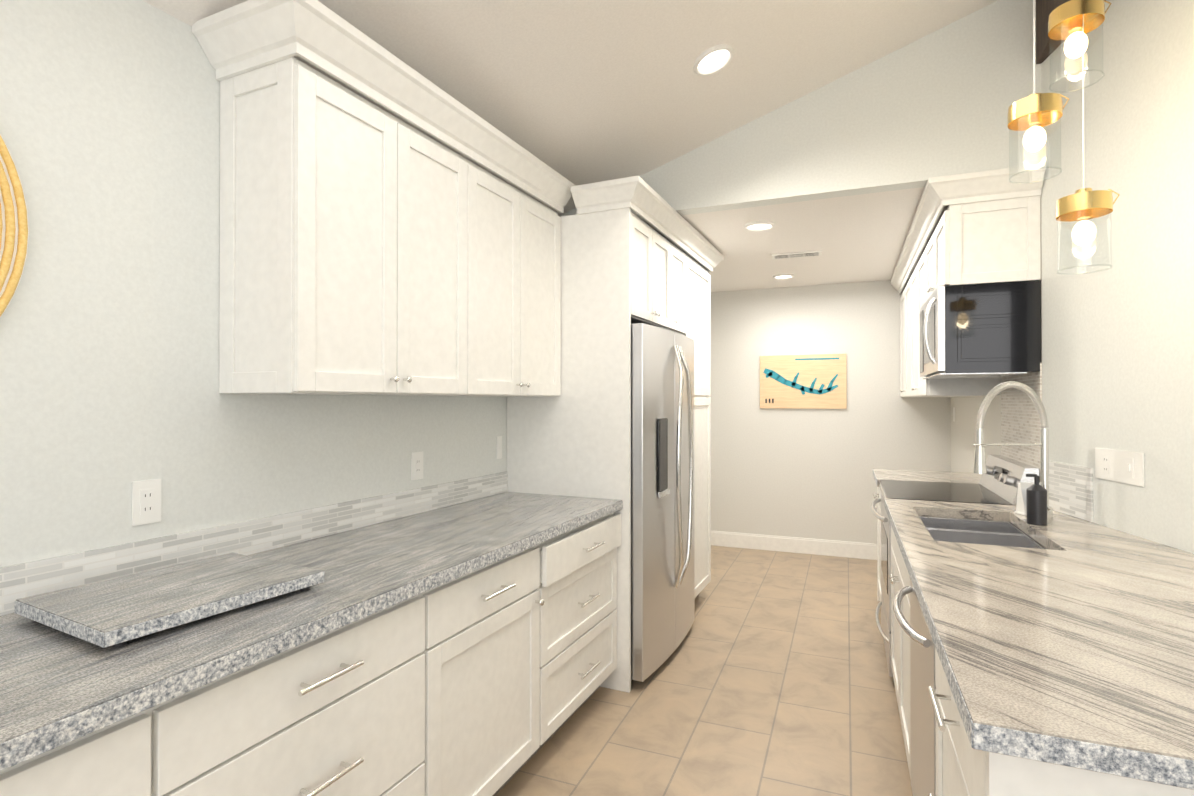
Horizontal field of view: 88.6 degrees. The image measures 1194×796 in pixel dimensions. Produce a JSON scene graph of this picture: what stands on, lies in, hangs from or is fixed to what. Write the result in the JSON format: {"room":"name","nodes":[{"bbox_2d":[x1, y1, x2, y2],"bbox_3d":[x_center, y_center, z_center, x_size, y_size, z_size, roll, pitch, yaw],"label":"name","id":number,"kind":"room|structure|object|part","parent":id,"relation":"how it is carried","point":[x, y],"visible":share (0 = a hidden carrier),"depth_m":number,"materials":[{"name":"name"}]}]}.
{"room":"kitchen","nodes":[
{"label":"kitchen","id":0,"kind":"room"},
{"bbox_2d":[0,0,506,566],"bbox_3d":[-0.849,-0.450,2.529,0.120,3.700,8.600,0,0,25],"label":"wall","id":1,"kind":"structure","parent":0,"point":[110,316],"depth_m":1.60,"materials":[{"name":"paint"}]},
{"bbox_2d":[0,134,28,316],"bbox_3d":[-1.473,-0.378,0.989,0.020,0.880,0.880,0,0,25],"label":"wall decoration","id":2,"kind":"object","parent":1,"relation":"attached to","point":[14,231],"visible":1,"depth_m":1.35,"materials":[{"name":"yellow plastic"}]},
{"bbox_2d":[132,479,160,525],"bbox_3d":[-1.191,0.275,1.621,0.007,0.115,0.070,0,0,25],"label":"electrical outlet","id":3,"kind":"object","parent":1,"relation":"attached to","point":[146,501],"visible":1,"depth_m":1.62,"materials":[{"name":"white plastic"}]},
{"bbox_2d":[0,471,507,615],"bbox_3d":[-1.252,0.427,1.482,0.008,0.104,3.768,0,0,25],"label":"backsplash","id":4,"kind":"structure","parent":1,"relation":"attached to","point":[42,576],"depth_m":1.83,"materials":[{"name":"white tile"}]},
{"bbox_2d":[192,0,575,396],"bbox_3d":[-0.625,-0.534,2.382,0.405,1.047,1.620,0,0,25],"label":"upper cabinet","id":5,"kind":"object","parent":1,"relation":"attached to","point":[367,247],"visible":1,"depth_m":1.89,"materials":[{"name":"white wood"}]},
{"bbox_2d":[411,452,422,479],"bbox_3d":[-0.755,0.285,2.576,0.007,0.115,0.070,0,0,24],"label":"electrical outlet","id":6,"kind":"object","parent":1,"relation":"attached to","point":[416,465],"visible":1,"depth_m":2.57,"materials":[{"name":"white plastic"}]},
{"bbox_2d":[497,436,501,458],"bbox_3d":[-0.497,0.253,3.135,0.011,0.115,0.045,0,0,25],"label":"light switch","id":7,"kind":"object","parent":1,"relation":"attached to","point":[499,447],"visible":1,"depth_m":3.13,"materials":[{"name":"white plastic"}]},
{"bbox_2d":[561,180,674,335],"bbox_3d":[-0.010,-0.709,3.390,0.688,0.628,0.677,0,0,25],"label":"upper cabinet","id":8,"kind":"object","parent":1,"relation":"attached to","point":[623,267],"depth_m":3.01,"materials":[{"name":"white wood"}]},
{"bbox_2d":[143,0,997,215],"bbox_3d":[0.391,-1.745,0.406,4.800,1.684,5.650,0,0,22],"label":"ceiling","id":9,"kind":"structure","parent":0,"point":[578,92],"depth_m":2.52,"materials":[{"name":"paint"}]},
{"bbox_2d":[693,44,733,75],"bbox_3d":[0.494,-1.434,2.602,0.169,0.070,0.178,0,0,22],"label":"recessed light","id":10,"kind":"object","parent":9,"relation":"in","point":[713,60],"visible":1,"depth_m":2.60,"materials":[{"name":"white plastic"}]},
{"bbox_2d":[1007,0,1068,183],"bbox_3d":[1.327,-1.228,1.843,0.154,1.122,0.135,0,0,22],"label":"pendant light","id":11,"kind":"object","parent":9,"relation":"hanging from","point":[1036,103],"depth_m":1.83,"materials":[{"name":"gold"}]},
{"bbox_3d":[1.318,-0.770,1.844,0.133,0.205,0.133,0,0,22],"label":"pendant light shade","id":12,"kind":"part","parent":11,"relation":"part of","materials":[{"name":"clear glass"}]},
{"bbox_2d":[1036,0,1069,63],"bbox_3d":[1.020,-1.673,0.121,0.220,0.320,5.598,0,0,22],"label":"ridge beam","id":13,"kind":"structure","parent":9,"relation":"attached to","point":[1045,9],"depth_m":2.65,"materials":[{"name":"brown wood"}]},
{"bbox_2d":[1048,0,1111,92],"bbox_3d":[1.452,-1.389,1.842,0.154,0.877,0.135,0,0,22],"label":"pendant light","id":14,"kind":"object","parent":9,"relation":"hanging from","point":[1068,11],"depth_m":1.83,"materials":[{"name":"gold"}]},
{"bbox_3d":[1.442,-1.053,1.844,0.133,0.205,0.133,0,0,22],"label":"pendant light shade","id":15,"kind":"part","parent":14,"relation":"part of","materials":[{"name":"clear glass"}]},
{"bbox_2d":[1056,14,1119,274],"bbox_3d":[1.473,-1.109,1.841,0.154,1.451,0.135,0,0,22],"label":"pendant light","id":16,"kind":"object","parent":9,"relation":"hanging from","point":[1084,199],"depth_m":1.82,"materials":[{"name":"gold"}]},
{"bbox_3d":[1.464,-0.486,1.841,0.133,0.205,0.133,0,0,22],"label":"pendant light shade","id":17,"kind":"part","parent":16,"relation":"part of","materials":[{"name":"clear glass"}]},
{"bbox_2d":[495,545,912,795],"bbox_3d":[0.743,1.426,1.784,5.200,0.060,8.500,0,0,22],"label":"floor","id":18,"kind":"structure","parent":0,"point":[769,676],"depth_m":2.77,"materials":[{"name":"tile"}]},
{"bbox_2d":[0,697,175,795],"bbox_3d":[-1.227,0.955,0.763,0.650,0.872,0.914,0,0,25],"label":"base cabinet","id":19,"kind":"object","parent":18,"relation":"on","point":[135,755],"depth_m":1.00,"materials":[{"name":"white wood"}]},
{"bbox_2d":[176,579,455,795],"bbox_3d":[-0.891,0.959,1.497,0.650,0.872,0.828,0,0,25],"label":"base cabinet","id":20,"kind":"object","parent":18,"relation":"on","point":[366,706],"depth_m":1.42,"materials":[{"name":"white wood"}]},
{"bbox_2d":[0,492,622,770],"bbox_3d":[-0.958,0.500,1.347,0.655,0.042,3.768,0,0,25],"label":"countertop","id":21,"kind":"structure","parent":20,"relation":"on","point":[58,688],"depth_m":1.31,"materials":[{"name":"grey stone"}]},
{"bbox_2d":[14,552,323,647],"bbox_3d":[-0.976,0.458,1.438,0.392,0.042,0.472,0,0,29],"label":"cutting board","id":22,"kind":"object","parent":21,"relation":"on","point":[117,612],"visible":1,"depth_m":1.35,"materials":[{"name":"grey stone"}]},
{"bbox_2d":[456,539,551,795],"bbox_3d":[-0.615,0.962,2.102,0.650,0.872,0.630,0,0,25],"label":"base cabinet","id":23,"kind":"object","parent":18,"relation":"on","point":[488,680],"depth_m":2.04,"materials":[{"name":"white wood"}]},
{"bbox_2d":[552,513,620,735],"bbox_3d":[-0.344,0.965,2.695,0.650,0.872,0.802,0,0,25],"label":"base cabinet","id":24,"kind":"object","parent":18,"relation":"on","point":[584,557],"depth_m":2.59,"materials":[{"name":"white wood"}]},
{"bbox_2d":[583,236,714,619],"bbox_3d":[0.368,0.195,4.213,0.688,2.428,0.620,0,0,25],"label":"tall cabinet","id":25,"kind":"object","parent":18,"relation":"on","point":[606,363],"depth_m":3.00,"materials":[{"name":"white wood"}]},
{"bbox_2d":[631,323,694,681],"bbox_3d":[0.141,0.522,3.459,0.783,1.765,0.918,0,0,25],"label":"fridge","id":26,"kind":"object","parent":18,"relation":"on","point":[662,507],"visible":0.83,"depth_m":3.10,"materials":[{"name":"silver metal"}]},
{"bbox_2d":[889,547,928,795],"bbox_3d":[1.518,1.069,2.387,0.613,0.660,0.994,0,0,22],"label":"base cabinet","id":27,"kind":"object","parent":18,"relation":"on","point":[899,576],"depth_m":2.44,"materials":[{"name":"white wood"}]},
{"bbox_2d":[893,576,935,795],"bbox_3d":[1.181,0.962,1.663,0.676,0.868,0.596,0,0,22],"label":"dishwasher","id":28,"kind":"object","parent":18,"relation":"on","point":[922,715],"visible":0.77,"depth_m":1.73,"materials":[{"name":"grey metal"}]},
{"bbox_2d":[873,469,981,601],"bbox_3d":[2.105,0.950,3.864,0.640,0.915,0.647,0,0,22],"label":"base cabinet","id":29,"kind":"object","parent":18,"relation":"on","point":[879,474],"depth_m":3.91,"materials":[{"name":"white wood"}]},
{"bbox_3d":[2.102,0.513,3.867,0.634,0.042,0.647,0,0,22],"label":"top of the run of cabinet","id":30,"kind":"part","parent":29,"relation":"part of","materials":[{"name":"grey stone"}]},
{"bbox_2d":[870,455,1038,676],"bbox_3d":[1.811,0.861,3.220,0.679,1.085,0.756,0,0,22],"label":"range","id":31,"kind":"object","parent":18,"relation":"on","point":[1002,478],"visible":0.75,"depth_m":3.12,"materials":[{"name":"silver metal"}]},
{"bbox_2d":[929,647,1193,795],"bbox_3d":[0.992,0.957,1.096,0.613,0.872,0.588,0,0,22],"label":"base cabinet","id":32,"kind":"object","parent":18,"relation":"on","point":[964,767],"depth_m":0.92,"materials":[{"name":"white wood"}]},
{"bbox_2d":[884,498,1193,789],"bbox_3d":[1.500,0.502,1.727,1.132,0.042,2.239,0,0,22],"label":"countertop","id":33,"kind":"structure","parent":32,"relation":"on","point":[1071,644],"depth_m":1.22,"materials":[{"name":"stone"}]},
{"bbox_2d":[920,517,1043,548],"bbox_3d":[1.450,0.620,2.338,0.362,0.188,0.722,0,0,22],"label":"sink","id":34,"kind":"object","parent":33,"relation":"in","point":[997,533],"visible":0.1,"depth_m":2.45,"materials":[{"name":"silver metal"}]},
{"bbox_2d":[973,381,1052,520],"bbox_3d":[1.636,0.208,2.411,0.295,0.551,0.190,0,0,22],"label":"faucet","id":35,"kind":"object","parent":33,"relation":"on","point":[979,466],"visible":0.98,"depth_m":2.40,"materials":[{"name":"silver metal"}]},
{"bbox_2d":[1014,483,1039,515],"bbox_3d":[1.810,0.419,2.554,0.100,0.130,0.060,0,0,-3],"label":"sponge caddy","id":36,"kind":"object","parent":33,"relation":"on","point":[1021,508],"visible":0.35,"depth_m":2.55,"materials":[{"name":"white plastic"}]},
{"bbox_2d":[1026,474,1046,524],"bbox_3d":[1.690,0.388,2.354,0.068,0.191,0.066,0,0,22],"label":"soap bottle","id":37,"kind":"object","parent":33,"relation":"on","point":[1036,499],"visible":1,"depth_m":2.33,"materials":[{"name":"grey plastic"}]},
{"bbox_2d":[642,187,948,291],"bbox_3d":[1.506,-1.080,4.467,3.800,0.100,2.620,0,0,22],"label":"ceiling","id":38,"kind":"structure","parent":0,"point":[858,238],"depth_m":3.99,"materials":[{"name":"paint"}]},
{"bbox_2d":[744,221,774,231],"bbox_3d":[0.972,-1.027,3.658,0.178,0.019,0.178,0,0,22],"label":"recessed light","id":39,"kind":"object","parent":38,"relation":"in","point":[756,226],"visible":1,"depth_m":3.65,"materials":[{"name":"white plastic"}]},
{"bbox_2d":[772,274,793,279],"bbox_3d":[1.562,-1.019,5.135,0.178,0.019,0.178,0,0,22],"label":"recessed light","id":40,"kind":"object","parent":38,"relation":"in","point":[782,276],"visible":1,"depth_m":5.15,"materials":[{"name":"white plastic"}]},
{"bbox_2d":[771,250,821,258],"bbox_3d":[1.427,-1.022,4.380,0.344,0.014,0.132,0,0,22],"label":"ceiling vent","id":41,"kind":"object","parent":38,"relation":"in","point":[797,254],"visible":1,"depth_m":4.36,"materials":[{"name":"grey metal"}]},
{"bbox_2d":[560,0,1040,219],"bbox_3d":[1.002,-1.548,3.206,2.980,1.024,0.100,0,0,22],"label":"wall","id":42,"kind":"structure","parent":0,"point":[918,113],"depth_m":2.98,"materials":[{"name":"paint"}]},
{"bbox_2d":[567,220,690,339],"bbox_3d":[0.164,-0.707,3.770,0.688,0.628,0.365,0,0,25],"label":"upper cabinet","id":43,"kind":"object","parent":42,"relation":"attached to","point":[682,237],"depth_m":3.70,"materials":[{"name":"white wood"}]},
{"bbox_2d":[708,279,950,543],"bbox_3d":[1.977,0.116,5.618,3.800,2.600,0.120,0,0,22],"label":"wall","id":44,"kind":"structure","parent":0,"point":[798,473],"depth_m":5.56,"materials":[{"name":"paint"}]},
{"bbox_2d":[711,531,876,559],"bbox_3d":[1.719,1.347,5.644,2.698,0.140,0.013,0,0,22],"label":"baseboard","id":45,"kind":"structure","parent":44,"relation":"attached to","point":[859,550],"depth_m":5.60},
{"bbox_2d":[760,354,846,408],"bbox_3d":[1.871,-0.149,5.585,0.750,0.490,0.021,0,0,22],"label":"picture","id":46,"kind":"object","parent":44,"relation":"attached to","point":[816,381],"visible":1,"depth_m":5.57,"materials":[{"name":"beige paper"}]},
{"bbox_2d":[951,189,1042,546],"bbox_3d":[2.536,-0.443,3.926,0.127,3.700,2.600,0,0,22],"label":"wall","id":47,"kind":"structure","parent":0,"point":[1011,416],"depth_m":3.37,"materials":[{"name":"paint"}]},
{"bbox_2d":[890,164,1045,396],"bbox_3d":[2.257,-0.516,3.999,0.454,1.008,2.667,0,0,22],"label":"upper cabinet","id":48,"kind":"object","parent":47,"relation":"attached to","point":[987,230],"visible":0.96,"depth_m":2.86,"materials":[{"name":"white wood"}]},
{"bbox_2d":[920,280,1040,378],"bbox_3d":[1.919,-0.319,3.180,0.464,0.416,0.757,0,0,22],"label":"microwave","id":49,"kind":"object","parent":48,"relation":"attached to","point":[984,331],"visible":1,"depth_m":2.83,"materials":[{"name":"black glass"}]},
{"bbox_2d":[1041,0,1193,553],"bbox_3d":[1.561,-0.464,-0.105,0.123,3.700,5.760,0,0,10],"label":"wall","id":50,"kind":"structure","parent":0,"point":[1118,355],"depth_m":2.19,"materials":[{"name":"paint"}]},
{"bbox_2d":[1095,448,1144,486],"bbox_3d":[1.872,0.242,2.157,0.060,0.124,0.419,0,0,22],"label":"electrical outlet","id":51,"kind":"object","parent":50,"relation":"attached to","point":[1127,467],"visible":1,"depth_m":2.15,"materials":[{"name":"white plastic"}]}
]}

